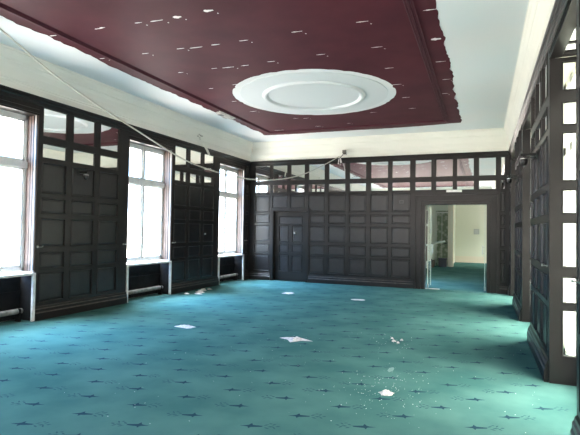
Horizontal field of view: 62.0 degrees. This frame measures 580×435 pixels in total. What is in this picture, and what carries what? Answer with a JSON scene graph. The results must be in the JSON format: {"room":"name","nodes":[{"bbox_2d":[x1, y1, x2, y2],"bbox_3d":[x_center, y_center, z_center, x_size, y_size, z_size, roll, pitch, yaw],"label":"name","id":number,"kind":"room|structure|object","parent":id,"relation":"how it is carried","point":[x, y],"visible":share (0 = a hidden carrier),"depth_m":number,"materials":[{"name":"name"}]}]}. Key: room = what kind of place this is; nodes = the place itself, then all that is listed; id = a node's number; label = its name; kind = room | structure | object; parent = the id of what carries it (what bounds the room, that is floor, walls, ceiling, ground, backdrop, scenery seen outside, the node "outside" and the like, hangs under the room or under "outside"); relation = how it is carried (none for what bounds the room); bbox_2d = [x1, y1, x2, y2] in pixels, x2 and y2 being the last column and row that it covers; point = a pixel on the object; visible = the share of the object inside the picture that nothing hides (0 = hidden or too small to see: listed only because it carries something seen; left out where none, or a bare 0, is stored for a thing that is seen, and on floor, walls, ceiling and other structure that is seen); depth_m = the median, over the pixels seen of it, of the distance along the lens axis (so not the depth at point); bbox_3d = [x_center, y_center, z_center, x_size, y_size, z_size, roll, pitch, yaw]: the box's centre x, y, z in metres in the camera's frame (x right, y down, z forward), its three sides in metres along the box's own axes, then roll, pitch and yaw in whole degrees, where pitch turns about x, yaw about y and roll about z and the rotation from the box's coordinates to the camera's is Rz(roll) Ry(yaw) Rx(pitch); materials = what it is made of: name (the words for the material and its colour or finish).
{"room":"historic interior","nodes":[
{"label":"historic interior","id":0,"kind":"room"},
{"bbox_2d":[3,121,238,321],"bbox_3d":[-4.549,-0.494,7.168,0.470,4.220,17.090,0,-2,22],"label":"wall","id":1,"kind":"structure","parent":0,"point":[157,158],"depth_m":11.17,"materials":[{"name":"beige paint"}]},
{"bbox_2d":[0,109,38,272],"bbox_3d":[-4.441,-0.410,7.064,0.289,2.490,1.480,0,-2,22],"label":"window","id":2,"kind":"structure","parent":1,"relation":"in","point":[27,165],"depth_m":7.70,"materials":[{"name":"white paint"}]},
{"bbox_2d":[32,106,128,320],"bbox_3d":[-3.646,-0.111,8.675,0.095,3.560,2.120,0,-2,22],"label":"panelling","id":3,"kind":"object","parent":1,"relation":"attached to","point":[80,257],"visible":1,"depth_m":8.53,"materials":[{"name":"brown wood"}]},
{"bbox_2d":[78,170,88,179],"bbox_3d":[-3.617,-0.748,8.469,0.196,0.185,0.092,0,-2,22],"label":"security camera","id":4,"kind":"object","parent":3,"relation":"attached to","point":[86,176],"visible":1,"depth_m":8.44,"materials":[{"name":"black plastic"}]},
{"bbox_2d":[126,140,172,263],"bbox_3d":[-3.108,-0.302,10.406,0.289,2.490,1.480,0,-2,22],"label":"window","id":5,"kind":"structure","parent":1,"relation":"in","point":[166,165],"depth_m":11.00,"materials":[{"name":"white paint"}]},
{"bbox_2d":[169,144,219,293],"bbox_3d":[-2.312,-0.003,12.017,0.095,3.560,2.120,0,-2,22],"label":"panelling","id":6,"kind":"object","parent":1,"relation":"attached to","point":[195,189],"visible":1,"depth_m":11.89,"materials":[{"name":"brown wood"}]},
{"bbox_2d":[202,142,209,154],"bbox_3d":[-2.139,-1.755,12.242,0.023,0.320,0.363,0,-2,29],"label":"strip","id":7,"kind":"object","parent":1,"relation":"attached to","point":[203,143],"visible":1,"depth_m":12.26,"materials":[{"name":"beige paint"}]},
{"bbox_2d":[218,166,244,254],"bbox_3d":[-1.774,-0.194,13.748,0.289,2.490,1.480,0,-2,22],"label":"window","id":8,"kind":"structure","parent":1,"relation":"in","point":[238,195],"depth_m":14.36,"materials":[{"name":"white paint"}]},
{"bbox_2d":[243,165,249,279],"bbox_3d":[-1.306,0.079,14.538,0.095,3.560,0.350,0,-2,22],"label":"panelling","id":9,"kind":"object","parent":1,"relation":"attached to","point":[247,168],"visible":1,"depth_m":14.55,"materials":[{"name":"brown wood"}]},
{"bbox_2d":[0,0,554,161],"bbox_3d":[-0.902,-2.197,5.763,7.330,0.584,16.580,0,-2,22],"label":"trim","id":10,"kind":"structure","parent":1,"relation":"attached to","point":[19,70],"depth_m":10.48,"materials":[{"name":"beige paint"}]},
{"bbox_2d":[0,0,565,165],"bbox_3d":[-0.908,-1.862,5.754,7.330,0.134,16.580,0,-2,22],"label":"trim","id":11,"kind":"structure","parent":1,"relation":"attached to","point":[558,6],"depth_m":9.51,"materials":[{"name":"plaster"},{"name":"white paint"}]},
{"bbox_2d":[0,0,574,169],"bbox_3d":[-0.900,-1.725,5.558,7.830,0.170,16.130,0,-2,22],"label":"trim","id":12,"kind":"structure","parent":1,"relation":"attached to","point":[7,103],"depth_m":7.60,"materials":[{"name":"brown wood"}]},
{"bbox_2d":[338,150,346,163],"bbox_3d":[1.473,-1.694,13.604,0.253,0.400,0.110,0,-2,22],"label":"junction box","id":13,"kind":"object","parent":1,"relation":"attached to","point":[344,152],"visible":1,"depth_m":13.58,"materials":[{"name":"grey"}]},
{"bbox_2d":[0,0,528,141],"bbox_3d":[-0.761,-2.532,5.749,8.500,0.102,16.940,0,-2,22],"label":"ceiling","id":14,"kind":"structure","parent":0,"point":[209,50],"depth_m":7.06,"materials":[{"name":"white paint"}]},
{"bbox_2d":[0,28,339,180],"bbox_3d":[-1.287,-1.612,9.643,0.288,1.580,9.605,0,-2,33],"label":"cable","id":15,"kind":"object","parent":14,"relation":"hanging from","point":[1,30],"visible":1,"depth_m":7.78,"materials":[{"name":"beige plastic"}]},
{"bbox_2d":[0,0,448,132],"bbox_3d":[-1.037,-2.473,5.637,4.640,0.034,14.060,0,-2,22],"label":"trim","id":16,"kind":"structure","parent":14,"relation":"attached to","point":[409,4],"depth_m":7.56,"materials":[{"name":"red paint"}]},
{"bbox_2d":[216,111,234,119],"bbox_3d":[-1.473,-2.327,11.096,0.285,0.048,0.817,0,-2,22],"label":"peeling paint","id":17,"kind":"object","parent":14,"relation":"attached to","point":[222,114],"depth_m":10.98,"materials":[{"name":"paint"}]},
{"bbox_2d":[240,72,387,113],"bbox_3d":[0.460,-2.343,9.403,2.840,0.060,2.840,0,-2,22],"label":"ceiling medallion","id":18,"kind":"object","parent":14,"relation":"attached to","point":[296,92],"visible":1,"depth_m":9.14,"materials":[{"name":"white paint"}]},
{"bbox_2d":[0,262,576,434],"bbox_3d":[2.306,1.888,11.196,10.800,0.122,29.790,0,-2,22],"label":"floor","id":19,"kind":"structure","parent":0,"point":[122,369],"depth_m":5.32,"materials":[{"name":"teal carpet"}]},
{"bbox_2d":[0,308,22,321],"bbox_3d":[-4.500,1.513,7.008,0.100,0.202,1.350,0,-2,22],"label":"pipe","id":20,"kind":"object","parent":19,"relation":"on","point":[17,312],"visible":1,"depth_m":7.51,"materials":[{"name":"metal"}]},
{"bbox_2d":[0,272,35,321],"bbox_3d":[-4.471,1.234,7.022,0.360,0.760,1.480,0,-2,22],"label":"shelf","id":21,"kind":"object","parent":19,"relation":"on","point":[17,290],"visible":0.81,"depth_m":7.63,"materials":[{"name":"white wood"}]},
{"bbox_2d":[128,285,162,294],"bbox_3d":[-3.166,1.620,10.351,0.100,0.202,1.350,0,-2,22],"label":"pipe","id":22,"kind":"object","parent":19,"relation":"on","point":[159,288],"visible":0.59,"depth_m":10.48,"materials":[{"name":"metal"}]},
{"bbox_2d":[126,260,171,302],"bbox_3d":[-3.138,1.342,10.364,0.360,0.760,1.480,0,-2,22],"label":"shelf","id":23,"kind":"object","parent":19,"relation":"on","point":[139,275],"visible":0.7,"depth_m":10.68,"materials":[{"name":"white wood"}]},
{"bbox_2d":[174,325,193,328],"bbox_3d":[-1.603,1.649,7.350,0.332,0.030,0.185,0,-2,22],"label":"paper scrap","id":24,"kind":"object","parent":19,"relation":"on","point":[180,326],"visible":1,"depth_m":7.31,"materials":[{"name":"white paper"}]},
{"bbox_2d":[219,273,237,279],"bbox_3d":[-1.832,1.728,13.693,0.100,0.202,1.350,0,-2,22],"label":"pipe","id":25,"kind":"object","parent":19,"relation":"on","point":[235,275],"visible":0.59,"depth_m":13.89,"materials":[{"name":"metal"}]},
{"bbox_2d":[218,254,243,281],"bbox_3d":[-1.804,1.450,13.707,0.360,0.760,1.480,0,-2,22],"label":"shelf","id":26,"kind":"object","parent":19,"relation":"on","point":[234,263],"visible":0.71,"depth_m":14.18,"materials":[{"name":"white wood"}]},
{"bbox_2d":[64,325,525,432],"bbox_3d":[0.454,1.640,5.216,3.992,0.005,4.116,0,-2,22],"label":"crumbs","id":27,"kind":"object","parent":19,"relation":"on","point":[261,325],"visible":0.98,"depth_m":4.57,"materials":[{"name":"grey"}]},
{"bbox_2d":[282,336,309,341],"bbox_3d":[0.083,1.655,6.613,0.406,0.033,0.289,1,-2,-14],"label":"paper scrap","id":28,"kind":"object","parent":19,"relation":"on","point":[290,339],"visible":1,"depth_m":6.57,"materials":[{"name":"white paper"}]},
{"bbox_2d":[378,389,393,395],"bbox_3d":[0.900,1.612,4.468,0.149,0.032,0.125,1,-2,-20],"label":"heap","id":29,"kind":"object","parent":19,"relation":"on","point":[385,392],"visible":1,"depth_m":4.44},
{"bbox_2d":[426,211,427,267],"bbox_3d":[5.639,0.911,20.072,0.300,2.400,0.300,0,-2,22],"label":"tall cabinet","id":30,"kind":"object","parent":19,"relation":"on","point":[427,211],"visible":0.11,"depth_m":20.10,"materials":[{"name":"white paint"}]},
{"bbox_2d":[431,259,434,267],"bbox_3d":[5.924,1.970,21.001,0.650,0.340,0.700,0,-2,22],"label":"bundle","id":31,"kind":"object","parent":19,"relation":"on","point":[432,261],"visible":0.29,"depth_m":20.63,"materials":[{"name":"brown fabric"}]},
{"bbox_2d":[438,258,446,266],"bbox_3d":[6.667,1.964,21.082,0.370,0.380,0.340,0,-2,22],"label":"waste bin","id":32,"kind":"object","parent":19,"relation":"on","point":[442,262],"visible":1,"depth_m":20.94,"materials":[{"name":"black plastic"}]},
{"bbox_2d":[427,205,486,265],"bbox_3d":[8.531,0.541,23.360,8.106,3.400,2.888,1,-2,-14],"label":"wall","id":33,"kind":"structure","parent":0,"point":[467,218],"depth_m":24.29,"materials":[{"name":"white paint"}]},
{"bbox_2d":[436,211,447,265],"bbox_3d":[6.781,0.932,21.543,0.530,2.470,0.120,0,-2,22],"label":"door","id":34,"kind":"structure","parent":33,"relation":"in","point":[441,216],"depth_m":21.56,"materials":[{"name":"paint"}]},
{"bbox_2d":[448,205,453,266],"bbox_3d":[7.139,0.519,21.424,0.220,3.300,0.500,0,-2,22],"label":"trim","id":35,"kind":"structure","parent":33,"relation":"attached to","point":[450,207],"depth_m":21.19,"materials":[{"name":"beige paint"}]},
{"bbox_2d":[455,256,485,262],"bbox_3d":[10.070,2.120,23.906,3.600,0.320,0.025,0,-2,22],"label":"baseboard","id":36,"kind":"structure","parent":33,"relation":"attached to","point":[466,259],"depth_m":24.30,"materials":[{"name":"beige"}]},
{"bbox_2d":[560,56,575,86],"bbox_3d":[2.662,-0.457,4.290,0.400,4.220,17.090,0,-2,22],"label":"wall","id":37,"kind":"structure","parent":0,"point":[568,68],"depth_m":5.39,"materials":[{"name":"beige paint"}]},
{"bbox_2d":[508,155,510,295],"bbox_3d":[5.409,0.113,11.846,0.095,3.560,0.370,0,-2,22],"label":"panelling","id":38,"kind":"object","parent":37,"relation":"attached to","point":[509,287],"visible":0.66,"depth_m":11.76,"materials":[{"name":"brown wood"}]},
{"bbox_2d":[511,159,514,295],"bbox_3d":[5.469,0.239,11.599,0.300,3.296,0.035,0,-2,22],"label":"panelling","id":39,"kind":"object","parent":37,"relation":"attached to","point":[512,160],"visible":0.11,"depth_m":11.63,"materials":[{"name":"brown wood"}]},
{"bbox_2d":[512,124,522,320],"bbox_3d":[4.374,0.029,9.252,0.095,3.560,2.040,0,-2,22],"label":"panelling","id":40,"kind":"object","parent":37,"relation":"attached to","point":[517,298],"visible":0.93,"depth_m":9.02,"materials":[{"name":"brown wood"}]},
{"bbox_2d":[507,174,517,182],"bbox_3d":[4.326,-0.761,9.393,0.196,0.185,0.092,0,-2,22],"label":"security camera","id":41,"kind":"object","parent":40,"relation":"attached to","point":[509,180],"visible":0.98,"depth_m":9.38,"materials":[{"name":"black plastic"}]},
{"bbox_2d":[522,129,530,321],"bbox_3d":[4.124,0.130,8.229,0.300,3.296,0.035,0,-2,22],"label":"panelling","id":42,"kind":"object","parent":37,"relation":"attached to","point":[526,133],"visible":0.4,"depth_m":8.25,"materials":[{"name":"brown wood"}]},
{"bbox_2d":[523,108,530,128],"bbox_3d":[3.862,-1.548,7.551,0.300,0.012,1.530,0,-2,22],"label":"panelling","id":43,"kind":"object","parent":37,"relation":"attached to","point":[527,125],"visible":0.14,"depth_m":7.80,"materials":[{"name":"brown wood"}]},
{"bbox_2d":[530,231,530,300],"bbox_3d":[3.549,0.084,6.787,0.300,3.296,0.035,0,-2,22],"label":"panelling","id":44,"kind":"object","parent":37,"relation":"attached to","point":[530,231],"visible":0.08,"depth_m":6.82,"materials":[{"name":"brown wood"}]},
{"bbox_2d":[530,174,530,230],"bbox_3d":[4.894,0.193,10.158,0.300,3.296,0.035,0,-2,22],"label":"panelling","id":45,"kind":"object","parent":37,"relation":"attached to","point":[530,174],"visible":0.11,"depth_m":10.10,"materials":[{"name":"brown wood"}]},
{"bbox_2d":[527,49,552,381],"bbox_3d":[3.029,-0.080,5.881,0.095,3.560,2.040,0,-2,22],"label":"panelling","id":46,"kind":"object","parent":37,"relation":"attached to","point":[538,329],"visible":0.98,"depth_m":5.69,"materials":[{"name":"brown wood"}]},
{"bbox_2d":[520,151,536,165],"bbox_3d":[3.009,-0.747,6.094,0.196,0.185,0.092,0,-2,22],"label":"security camera","id":47,"kind":"object","parent":46,"relation":"attached to","point":[523,161],"visible":1,"depth_m":6.08,"materials":[{"name":"black plastic"}]},
{"bbox_2d":[549,56,576,385],"bbox_3d":[2.780,0.022,4.859,0.300,3.296,0.035,0,-2,22],"label":"panelling","id":48,"kind":"object","parent":37,"relation":"attached to","point":[562,368],"visible":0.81,"depth_m":4.88,"materials":[{"name":"brown wood"}]},
{"bbox_2d":[550,0,576,57],"bbox_3d":[2.518,-1.657,4.181,0.300,0.012,1.530,0,-2,22],"label":"panelling","id":49,"kind":"object","parent":37,"relation":"attached to","point":[564,46],"visible":0.8,"depth_m":4.41,"materials":[{"name":"brown wood"}]},
{"bbox_2d":[563,65,575,355],"bbox_3d":[3.303,0.032,5.769,0.142,3.340,2.040,0,-2,22],"label":"window","id":50,"kind":"structure","parent":37,"relation":"in","point":[569,109],"depth_m":5.66,"materials":[{"name":"white glass"}]},
{"bbox_2d":[570,0,579,434],"bbox_3d":[1.685,-0.189,2.511,0.095,3.560,2.040,0,-2,22],"label":"panelling","id":51,"kind":"object","parent":37,"relation":"attached to","point":[575,430],"visible":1,"depth_m":3.39,"materials":[{"name":"brown wood"}]},
{"bbox_2d":[577,0,577,414],"bbox_3d":[2.204,-0.025,3.417,0.300,3.296,0.035,0,-2,22],"label":"panelling","id":52,"kind":"object","parent":37,"relation":"attached to","point":[577,0],"visible":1,"depth_m":3.46,"materials":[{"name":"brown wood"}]},
{"bbox_3d":[2.190,-0.224,13.535,7.330,4.220,0.260,0,-2,22],"label":"wall","id":53,"kind":"structure","parent":0,"visible":0},
{"bbox_2d":[269,208,309,281],"bbox_3d":[0.027,0.803,14.292,1.260,2.140,0.276,0,-2,22],"label":"trim","id":54,"kind":"structure","parent":53,"relation":"attached to","point":[272,210],"depth_m":14.30,"materials":[{"name":"brown wood"}]},
{"bbox_2d":[274,212,305,280],"bbox_3d":[0.014,0.842,14.261,1.060,2.030,0.100,0,-2,22],"label":"door","id":55,"kind":"structure","parent":53,"relation":"in","point":[290,227],"depth_m":14.27,"materials":[{"name":"brown wood"}]},
{"bbox_2d":[248,156,509,293],"bbox_3d":[2.119,0.101,13.361,7.230,3.560,0.095,0,-2,22],"label":"panelling","id":56,"kind":"object","parent":53,"relation":"attached to","point":[361,234],"visible":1,"depth_m":13.38,"materials":[{"name":"brown wood"}]},
{"bbox_2d":[427,206,432,287],"bbox_3d":[3.900,0.800,13.418,0.088,2.220,0.790,0,-2,22],"label":"door","id":57,"kind":"structure","parent":53,"relation":"in","point":[429,245],"depth_m":13.38,"materials":[{"name":"white"}]},
{"bbox_2d":[446,190,461,191],"bbox_3d":[4.229,-0.685,12.448,0.380,0.060,0.025,0,-2,22],"label":"sign plate","id":58,"kind":"object","parent":53,"relation":"attached to","point":[446,190],"visible":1,"depth_m":12.44,"materials":[{"name":"white plastic"}]},
{"bbox_2d":[413,192,499,293],"bbox_3d":[4.317,0.630,12.602,2.100,2.530,0.405,0,-2,22],"label":"trim","id":59,"kind":"structure","parent":53,"relation":"attached to","point":[491,199],"depth_m":12.46,"materials":[{"name":"brown wood"}]},
{"bbox_2d":[482,218,484,290],"bbox_3d":[5.179,0.807,12.907,0.088,2.220,0.790,0,-2,22],"label":"door","id":60,"kind":"structure","parent":53,"relation":"in","point":[484,218],"depth_m":12.53,"materials":[{"name":"white"}]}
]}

